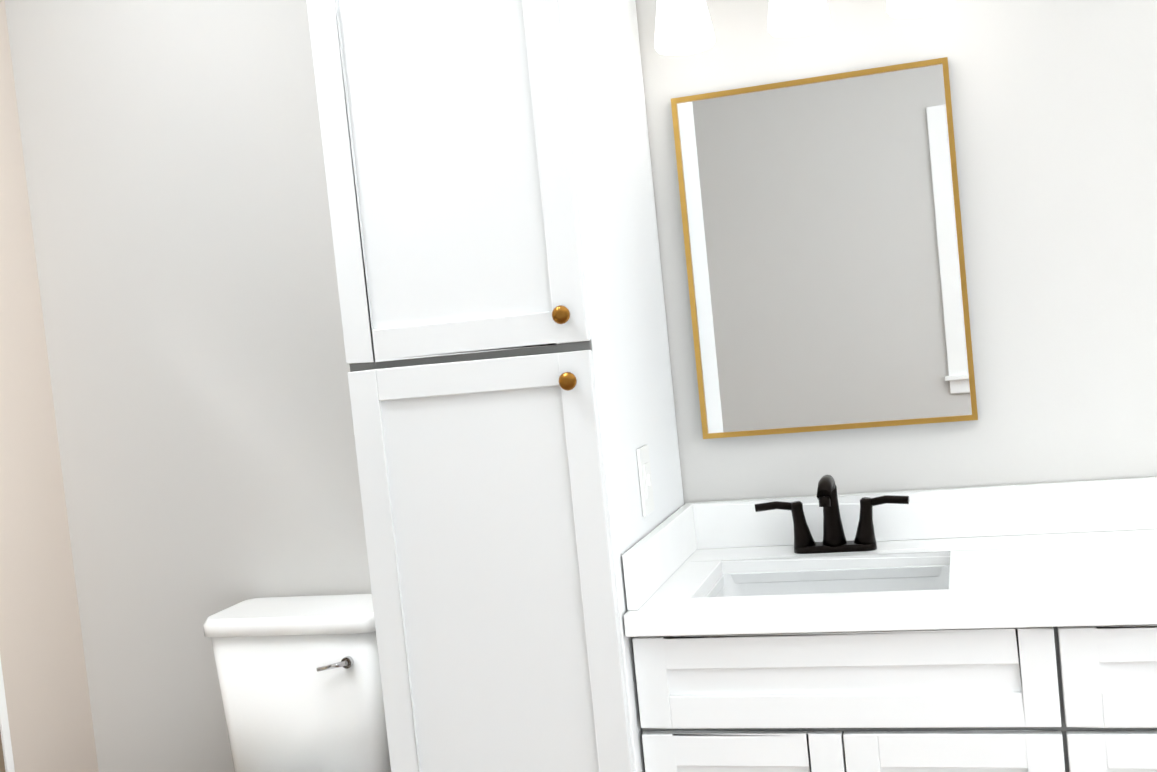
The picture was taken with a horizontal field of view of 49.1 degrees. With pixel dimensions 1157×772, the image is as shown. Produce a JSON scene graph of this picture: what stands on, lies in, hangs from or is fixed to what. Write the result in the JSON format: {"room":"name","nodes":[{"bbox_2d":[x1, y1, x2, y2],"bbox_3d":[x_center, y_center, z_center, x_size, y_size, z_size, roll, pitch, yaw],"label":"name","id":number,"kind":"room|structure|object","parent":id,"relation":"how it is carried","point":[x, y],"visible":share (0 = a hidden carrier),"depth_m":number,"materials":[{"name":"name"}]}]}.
{"room":"bathroom","nodes":[
{"label":"bathroom","id":0,"kind":"room"},
{"bbox_2d":[0,0,98,771],"bbox_3d":[-1.973,0.100,3.354,1.220,2.740,0.420,-5,3,17],"label":"wall","id":1,"kind":"structure","parent":0,"point":[44,672],"depth_m":3.19,"materials":[{"name":"paint"}]},
{"bbox_2d":[0,657,14,771],"bbox_3d":[-1.453,-0.008,2.981,0.006,2.590,0.023,-5,3,17],"label":"trim","id":2,"kind":"structure","parent":1,"relation":"attached to","point":[6,744],"depth_m":3.02,"materials":[{"name":"white paint"}]},
{"bbox_2d":[4,0,1156,771],"bbox_3d":[0.670,-0.132,2.714,4.230,2.740,0.100,-5,3,17],"label":"wall","id":3,"kind":"structure","parent":0,"point":[174,164],"depth_m":3.06,"materials":[{"name":"grey paint"}]},
{"bbox_2d":[654,0,952,54],"bbox_3d":[0.442,-0.835,2.573,0.595,0.244,0.186,-5,3,17],"label":"sconce","id":4,"kind":"object","parent":3,"relation":"attached to","point":[683,27],"visible":1,"depth_m":2.56,"materials":[{"name":"white glass"}]},
{"bbox_2d":[671,57,977,438],"bbox_3d":[0.514,-0.276,2.679,0.575,0.740,0.030,-5,3,17],"label":"mirror","id":5,"kind":"object","parent":3,"relation":"attached to","point":[824,246],"visible":0.98,"depth_m":2.67,"materials":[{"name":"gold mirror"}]},
{"bbox_3d":[0.211,1.431,1.017,4.370,0.100,3.850,-5,3,17],"label":"floor","id":6,"kind":"structure","parent":0,"visible":0},
{"bbox_2d":[203,594,390,771],"bbox_3d":[-0.677,0.956,2.742,0.450,0.840,0.773,-5,3,17],"label":"toilet","id":7,"kind":"object","parent":6,"relation":"on","point":[299,679],"visible":0.71,"depth_m":2.90,"materials":[{"name":"white ceramic"}]},
{"bbox_2d":[306,0,683,771],"bbox_3d":[-0.106,0.116,2.564,0.562,2.416,0.658,-5,3,17],"label":"linen cabinet","id":8,"kind":"object","parent":6,"relation":"on","point":[494,226],"visible":1,"depth_m":2.30,"materials":[{"name":"white paint"}]},
{"bbox_2d":[636,445,654,516],"bbox_3d":[0.135,0.185,2.486,0.013,0.132,0.076,-5,3,17],"label":"outlet","id":9,"kind":"object","parent":8,"relation":"attached to","point":[645,479],"visible":1,"depth_m":2.47,"materials":[{"name":"white plastic"}]},
{"bbox_2d":[624,543,1057,771],"bbox_3d":[0.560,0.829,2.474,0.724,0.876,0.566,-5,3,17],"label":"base cabinet","id":10,"kind":"object","parent":6,"relation":"on","point":[1003,628],"depth_m":2.19,"materials":[{"name":"white paint"}]},
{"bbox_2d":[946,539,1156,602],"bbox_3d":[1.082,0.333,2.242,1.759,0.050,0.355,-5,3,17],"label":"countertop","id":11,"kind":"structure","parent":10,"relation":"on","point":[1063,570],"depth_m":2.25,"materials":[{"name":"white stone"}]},
{"bbox_2d":[690,563,945,610],"bbox_3d":[0.482,0.461,2.432,0.460,0.147,0.331,-5,3,17],"label":"sink","id":12,"kind":"object","parent":11,"relation":"in","point":[867,584],"depth_m":2.54,"materials":[{"name":"white ceramic"}]},
{"bbox_2d":[754,475,909,553],"bbox_3d":[0.512,0.264,2.584,0.316,0.163,0.154,-5,3,17],"label":"faucet","id":13,"kind":"object","parent":11,"relation":"on","point":[834,541],"depth_m":2.61,"materials":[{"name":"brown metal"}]},
{"bbox_2d":[1026,539,1156,771],"bbox_3d":[1.139,0.780,2.297,0.491,0.876,0.566,-5,3,17],"label":"base cabinet","id":14,"kind":"object","parent":6,"relation":"on","point":[1103,652],"depth_m":2.06,"materials":[{"name":"white paint"}]}
]}

